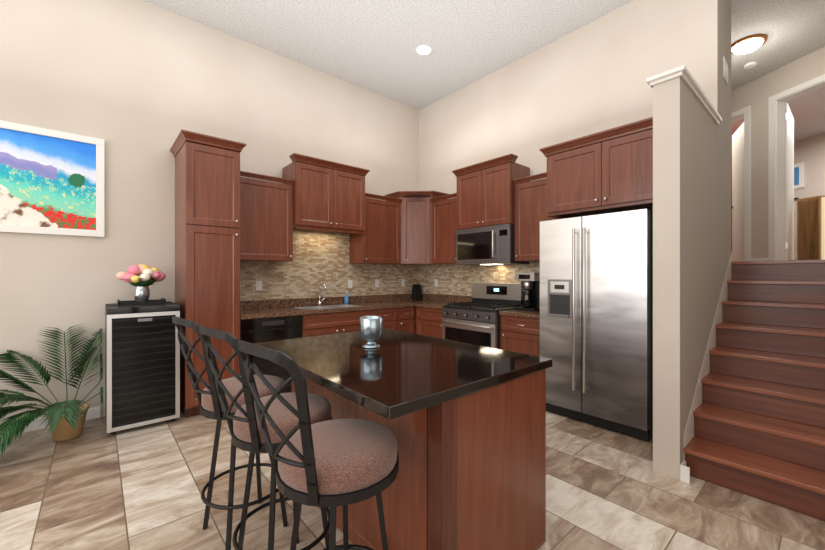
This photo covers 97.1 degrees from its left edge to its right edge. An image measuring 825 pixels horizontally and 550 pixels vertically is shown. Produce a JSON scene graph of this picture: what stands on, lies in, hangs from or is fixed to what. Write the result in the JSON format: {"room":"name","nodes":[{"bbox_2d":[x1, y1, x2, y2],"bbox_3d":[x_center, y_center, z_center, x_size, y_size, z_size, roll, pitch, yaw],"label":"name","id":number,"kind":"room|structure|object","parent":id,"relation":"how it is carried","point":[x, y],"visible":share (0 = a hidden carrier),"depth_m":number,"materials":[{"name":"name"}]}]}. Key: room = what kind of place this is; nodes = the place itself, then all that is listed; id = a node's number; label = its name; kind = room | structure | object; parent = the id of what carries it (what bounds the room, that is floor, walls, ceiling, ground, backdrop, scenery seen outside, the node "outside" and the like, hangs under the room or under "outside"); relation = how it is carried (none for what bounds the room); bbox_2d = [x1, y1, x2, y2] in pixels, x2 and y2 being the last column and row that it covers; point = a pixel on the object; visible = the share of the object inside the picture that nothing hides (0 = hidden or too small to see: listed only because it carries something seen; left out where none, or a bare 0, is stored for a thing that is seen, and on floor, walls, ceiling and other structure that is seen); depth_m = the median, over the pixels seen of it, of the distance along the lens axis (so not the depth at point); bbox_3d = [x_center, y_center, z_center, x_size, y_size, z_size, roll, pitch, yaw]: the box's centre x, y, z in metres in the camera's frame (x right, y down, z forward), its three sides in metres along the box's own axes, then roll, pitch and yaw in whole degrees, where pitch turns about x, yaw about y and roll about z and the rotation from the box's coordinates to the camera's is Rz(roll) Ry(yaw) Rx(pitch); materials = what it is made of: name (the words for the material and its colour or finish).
{"room":"kitchen","nodes":[
{"label":"kitchen","id":0,"kind":"room"},
{"bbox_2d":[0,0,418,423],"bbox_3d":[0.053,-0.689,6.007,16.000,4.000,0.150,0,0,-41],"label":"wall","id":1,"kind":"structure","parent":0,"point":[130,75],"depth_m":3.51,"materials":[{"name":"paint"}]},
{"bbox_2d":[0,120,104,236],"bbox_3d":[-3.293,-0.799,2.982,1.180,0.900,0.033,0,0,-41],"label":"painting","id":2,"kind":"object","parent":1,"relation":"attached to","point":[52,182],"visible":1,"depth_m":3.13,"materials":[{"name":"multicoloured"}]},
{"bbox_2d":[22,406,99,432],"bbox_3d":[-4.369,1.261,2.063,3.950,0.100,0.012,0,0,-41],"label":"baseboard","id":3,"kind":"structure","parent":1,"relation":"attached to","point":[92,413],"depth_m":3.12,"materials":[{"name":"white"}]},
{"bbox_2d":[240,153,448,264],"bbox_3d":[-0.768,-0.766,4.724,2.893,1.215,0.683,0,0,-41],"label":"upper cabinet","id":4,"kind":"object","parent":1,"relation":"attached to","point":[312,194],"visible":0.95,"depth_m":4.46,"materials":[{"name":"brown wood"}]},
{"bbox_2d":[240,229,539,300],"bbox_3d":[-0.151,-0.147,4.022,2.906,0.884,2.578,0,0,-41],"label":"tile backsplash","id":5,"kind":"structure","parent":1,"relation":"attached to","point":[319,257],"depth_m":4.87,"materials":[{"name":"tile"}]},
{"bbox_2d":[256,281,261,289],"bbox_3d":[-1.802,0.123,4.279,0.070,0.115,0.005,0,0,-41],"label":"outlet","id":6,"kind":"object","parent":5,"relation":"attached to","point":[258,283],"visible":1,"depth_m":4.28,"materials":[{"name":"white plastic"}]},
{"bbox_2d":[348,280,351,287],"bbox_3d":[-0.870,0.123,5.088,0.070,0.115,0.005,0,0,-41],"label":"outlet","id":7,"kind":"object","parent":5,"relation":"attached to","point":[349,281],"visible":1,"depth_m":5.08,"materials":[{"name":"white plastic"}]},
{"bbox_2d":[375,279,378,286],"bbox_3d":[-0.522,0.123,5.389,0.070,0.115,0.005,0,0,-41],"label":"outlet","id":8,"kind":"object","parent":5,"relation":"attached to","point":[376,280],"visible":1,"depth_m":5.38,"materials":[{"name":"white plastic"}]},
{"bbox_2d":[401,279,404,286],"bbox_3d":[-0.147,0.123,5.714,0.070,0.115,0.005,0,0,-41],"label":"outlet","id":9,"kind":"object","parent":5,"relation":"attached to","point":[402,280],"visible":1,"depth_m":5.71,"materials":[{"name":"white plastic"}]},
{"bbox_2d":[0,411,824,549],"bbox_3d":[0.269,1.371,0.140,8.640,0.120,9.000,0,0,-41],"label":"floor","id":10,"kind":"structure","parent":0,"point":[140,487],"depth_m":2.13,"materials":[{"name":"tile"}]},
{"bbox_2d":[0,324,103,456],"bbox_3d":[-2.915,0.869,2.650,1.014,0.876,0.973,0,0,-41],"label":"palm plant","id":11,"kind":"object","parent":10,"relation":"on","point":[66,422],"visible":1,"depth_m":2.83,"materials":[{"name":"green plant"}]},
{"bbox_2d":[105,301,179,433],"bbox_3d":[-2.455,0.788,3.306,0.500,1.045,0.585,0,0,-41],"label":"wine cooler","id":12,"kind":"object","parent":10,"relation":"on","point":[142,346],"visible":1,"depth_m":3.08,"materials":[{"name":"black"}]},
{"bbox_2d":[116,264,165,305],"bbox_3d":[-2.465,0.082,3.323,0.412,0.366,0.410,0,0,-41],"label":"flower arrangement","id":13,"kind":"object","parent":12,"relation":"on","point":[148,276],"visible":1,"depth_m":3.27,"materials":[{"name":"pink plant"}]},
{"bbox_2d":[170,129,245,417],"bbox_3d":[-2.049,0.013,3.639,0.544,2.595,0.670,0,0,-41],"label":"pantry cabinet","id":14,"kind":"object","parent":10,"relation":"on","point":[207,168],"visible":0.88,"depth_m":3.41,"materials":[{"name":"brown wood"}]},
{"bbox_2d":[172,316,287,549],"bbox_3d":[-0.910,0.752,1.856,0.525,1.120,0.411,0,0,-41],"label":"stool","id":15,"kind":"object","parent":10,"relation":"on","point":[210,405],"visible":0.73,"depth_m":1.74,"materials":[{"name":"metal"}]},
{"bbox_2d":[199,326,332,549],"bbox_3d":[-0.600,0.752,1.543,0.525,1.120,0.411,0,0,-41],"label":"stool","id":16,"kind":"object","parent":10,"relation":"on","point":[245,430],"visible":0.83,"depth_m":1.42,"materials":[{"name":"metal"}]},
{"bbox_2d":[240,315,301,392],"bbox_3d":[-1.625,0.875,3.989,0.630,0.873,0.600,0,0,-41],"label":"dishwasher","id":17,"kind":"object","parent":10,"relation":"on","point":[256,330],"visible":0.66,"depth_m":3.76,"materials":[{"name":"black metal"}]},
{"bbox_2d":[237,340,398,549],"bbox_3d":[-0.296,0.752,1.223,0.525,1.120,0.411,0,0,-41],"label":"stool","id":18,"kind":"object","parent":10,"relation":"on","point":[334,463],"visible":1,"depth_m":1.10,"materials":[{"name":"fabric"}]},
{"bbox_2d":[301,307,413,337],"bbox_3d":[-0.780,0.875,4.752,1.633,0.873,0.650,0,0,-41],"label":"base cabinet","id":19,"kind":"object","parent":10,"relation":"on","point":[400,319],"visible":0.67,"depth_m":4.40,"materials":[{"name":"brown wood"}]},
{"bbox_2d":[240,293,539,318],"bbox_3d":[-0.162,0.448,4.034,2.906,0.304,2.546,0,0,-41],"label":"countertop","id":20,"kind":"structure","parent":19,"relation":"on","point":[252,309],"depth_m":4.63,"materials":[{"name":"brown stone"}]},
{"bbox_2d":[317,283,326,305],"bbox_3d":[-1.126,0.247,4.671,0.120,0.296,0.206,0,0,-41],"label":"faucet","id":21,"kind":"object","parent":20,"relation":"on","point":[321,284],"visible":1,"depth_m":4.69,"materials":[{"name":"silver metal"}]},
{"bbox_2d":[344,291,348,303],"bbox_3d":[-0.898,0.307,4.968,0.061,0.176,0.061,0,0,4],"label":"soap bottle","id":22,"kind":"object","parent":20,"relation":"on","point":[346,297],"visible":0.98,"depth_m":4.95,"materials":[{"name":"blue plastic"}]},
{"bbox_2d":[412,284,420,299],"bbox_3d":[0.065,0.271,5.772,0.110,0.249,0.100,0,0,-41],"label":"knife block","id":23,"kind":"object","parent":20,"relation":"on","point":[416,289],"visible":1,"depth_m":5.73,"materials":[{"name":"black"}]},
{"bbox_2d":[515,273,539,311],"bbox_3d":[1.315,0.185,4.090,0.225,0.420,0.240,0,0,-41],"label":"coffee maker","id":24,"kind":"object","parent":20,"relation":"on","point":[530,282],"visible":0.94,"depth_m":4.02,"materials":[{"name":"black metal"}]},
{"bbox_2d":[292,369,545,549],"bbox_3d":[-0.108,0.882,2.001,0.968,0.858,1.343,0,0,-41],"label":"base cabinet","id":25,"kind":"object","parent":10,"relation":"on","point":[471,475],"visible":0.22,"depth_m":1.49,"materials":[{"name":"brown wood"}]},
{"bbox_2d":[253,328,551,419],"bbox_3d":[-0.145,0.431,1.980,1.005,0.040,1.385,0,0,-41],"label":"countertop","id":26,"kind":"structure","parent":25,"relation":"on","point":[408,373],"depth_m":1.64,"materials":[{"name":"black stone"}]},
{"bbox_2d":[359,316,382,348],"bbox_3d":[-0.237,0.325,2.083,0.132,0.170,0.130,0,0,-41],"label":"goblet","id":27,"kind":"object","parent":26,"relation":"on","point":[370,326],"visible":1,"depth_m":2.03,"materials":[{"name":"silver metal"}]},
{"bbox_2d":[414,306,539,356],"bbox_3d":[0.690,0.875,4.772,0.651,0.873,2.546,0,0,-41],"label":"base cabinet","id":28,"kind":"object","parent":10,"relation":"on","point":[518,334],"visible":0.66,"depth_m":3.92,"materials":[{"name":"brown wood"}]},
{"bbox_2d":[441,283,520,348],"bbox_3d":[0.865,0.694,4.474,0.721,1.175,0.820,0,0,-41],"label":"stove","id":29,"kind":"object","parent":10,"relation":"on","point":[478,321],"visible":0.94,"depth_m":4.37,"materials":[{"name":"grey metal"}]},
{"bbox_2d":[540,209,652,440],"bbox_3d":[1.768,0.390,3.378,0.792,1.818,0.910,0,0,-41],"label":"refrigerator","id":30,"kind":"object","parent":10,"relation":"on","point":[596,271],"visible":0.93,"depth_m":3.08,"materials":[{"name":"grey metal"}]},
{"bbox_2d":[684,260,824,520],"bbox_3d":[2.794,0.591,2.533,1.750,1.440,1.106,0,0,-41],"label":"stairs","id":31,"kind":"structure","parent":10,"relation":"on","point":[759,422],"depth_m":2.52,"materials":[{"name":"brown wood"}]},
{"bbox_2d":[142,0,824,155],"bbox_3d":[2.068,-2.749,3.683,16.000,0.120,12.000,0,0,-41],"label":"ceiling","id":32,"kind":"structure","parent":0,"point":[370,45],"depth_m":4.06,"materials":[{"name":"white paint"}]},
{"bbox_2d":[415,45,432,55],"bbox_3d":[0.138,-2.683,4.353,0.210,0.011,0.210,0,0,-41],"label":"recessed light","id":33,"kind":"object","parent":32,"relation":"in","point":[422,50],"depth_m":4.35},
{"bbox_2d":[731,34,767,53],"bbox_3d":[3.886,-2.643,4.227,0.340,0.089,0.340,0,0,-41],"label":"ceiling light","id":34,"kind":"object","parent":32,"relation":"attached to","point":[747,44],"depth_m":4.16,"materials":[{"name":"white glass"}]},
{"bbox_2d":[743,61,756,68],"bbox_3d":[4.305,-2.671,4.644,0.136,0.034,0.136,0,0,-41],"label":"smoke detector","id":35,"kind":"object","parent":32,"relation":"attached to","point":[752,64],"visible":1,"depth_m":4.62,"materials":[{"name":"white plastic"}]},
{"bbox_2d":[419,0,730,305],"bbox_3d":[1.586,-0.689,4.728,0.640,4.000,3.790,0,0,-41],"label":"wall","id":36,"kind":"structure","parent":0,"point":[591,79],"depth_m":3.92,"materials":[{"name":"paint"}]},
{"bbox_2d":[430,117,652,263],"bbox_3d":[1.243,-0.761,4.097,0.700,1.205,2.974,0,0,-41],"label":"upper cabinet","id":37,"kind":"object","parent":36,"relation":"attached to","point":[610,170],"visible":0.77,"depth_m":3.52,"materials":[{"name":"brown wood"}]},
{"bbox_2d":[456,224,529,264],"bbox_3d":[0.973,-0.357,4.568,0.466,0.453,0.820,0,0,-41],"label":"over-the-range microwave","id":38,"kind":"object","parent":37,"relation":"attached to","point":[489,245],"visible":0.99,"depth_m":4.38,"materials":[{"name":"grey metal"}]},
{"bbox_2d":[723,56,727,84],"bbox_3d":[2.799,-1.827,3.264,0.186,0.185,0.009,0,0,-41],"label":"wall switch plate","id":39,"kind":"object","parent":36,"relation":"attached to","point":[725,65],"visible":1,"depth_m":3.26,"materials":[{"name":"white plastic"}]},
{"bbox_2d":[653,77,716,479],"bbox_3d":[2.097,0.006,2.763,1.158,2.610,0.150,0,0,-41],"label":"wall","id":40,"kind":"structure","parent":0,"point":[684,132],"depth_m":2.42,"materials":[{"name":"paint"}]},
{"bbox_2d":[646,65,721,124],"bbox_3d":[2.086,-1.294,2.753,1.188,0.050,0.210,0,0,-41],"label":"cap","id":41,"kind":"object","parent":40,"relation":"on","point":[682,71],"visible":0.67,"depth_m":2.43,"materials":[{"name":"white wood"}]},
{"bbox_2d":[680,460,689,483],"bbox_3d":[1.759,1.261,2.336,0.092,0.100,0.048,0,0,-41],"label":"baseboard","id":42,"kind":"structure","parent":40,"relation":"attached to","point":[684,470],"depth_m":2.31,"materials":[{"name":"white"}]},
{"bbox_2d":[684,252,731,459],"bbox_3d":[2.431,0.540,2.951,1.730,1.541,0.001,0,0,-41],"label":"trim","id":43,"kind":"structure","parent":40,"relation":"attached to","point":[705,369],"depth_m":2.83,"materials":[{"name":"white"}]},
{"bbox_2d":[732,263,808,264],"bbox_3d":[3.989,0.591,8.062,7.360,1.440,7.900,0,0,-41],"label":"floor","id":44,"kind":"structure","parent":0,"point":[791,263],"depth_m":3.20,"materials":[{"name":"brown wood"}]},
{"bbox_2d":[796,195,824,259],"bbox_3d":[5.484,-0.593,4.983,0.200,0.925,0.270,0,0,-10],"label":"oak dresser","id":45,"kind":"object","parent":44,"relation":"on","point":[808,209],"visible":0.71,"depth_m":4.95,"materials":[{"name":"brown wood"}]},
{"bbox_2d":[821,197,824,259],"bbox_3d":[5.477,-0.580,4.669,0.050,0.900,0.335,0,0,-10],"label":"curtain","id":46,"kind":"object","parent":44,"relation":"on","point":[822,198],"visible":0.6,"depth_m":4.81,"materials":[{"name":"brown fabric"}]},
{"bbox_2d":[731,47,824,257],"bbox_3d":[4.821,-1.409,4.786,0.120,2.560,5.400,0,0,-10],"label":"wall","id":47,"kind":"structure","parent":0,"point":[756,93],"depth_m":4.94,"materials":[{"name":"paint"}]},
{"bbox_2d":[731,122,743,261],"bbox_3d":[5.052,-1.206,5.566,0.150,2.130,0.811,0,0,25],"label":"room door","id":48,"kind":"structure","parent":47,"relation":"in","point":[737,207],"depth_m":5.63,"materials":[{"name":"white wood"}]},
{"bbox_2d":[731,74,824,260],"bbox_3d":[4.791,-1.244,4.953,0.158,2.230,2.200,0,0,-10],"label":"door frame","id":49,"kind":"structure","parent":47,"relation":"attached to","point":[776,103],"depth_m":4.78,"materials":[{"name":"white wood"}]},
{"bbox_2d":[785,103,798,259],"bbox_3d":[5.239,-1.206,5.056,0.831,2.130,0.148,0,0,-41],"label":"room door","id":50,"kind":"structure","parent":47,"relation":"in","point":[789,120],"depth_m":4.95,"materials":[{"name":"white wood"}]},
{"bbox_2d":[794,133,824,259],"bbox_3d":[8.058,-1.409,5.933,0.100,2.560,6.500,0,0,-10],"label":"wall","id":51,"kind":"structure","parent":0,"point":[810,151],"depth_m":7.13,"materials":[{"name":"paint"}]},
{"bbox_2d":[794,162,803,188],"bbox_3d":[7.694,-1.989,7.564,0.023,0.500,0.700,0,0,-10],"label":"picture","id":52,"kind":"object","parent":51,"relation":"attached to","point":[799,167],"visible":0.36,"depth_m":7.29,"materials":[{"name":"white"}]}
]}

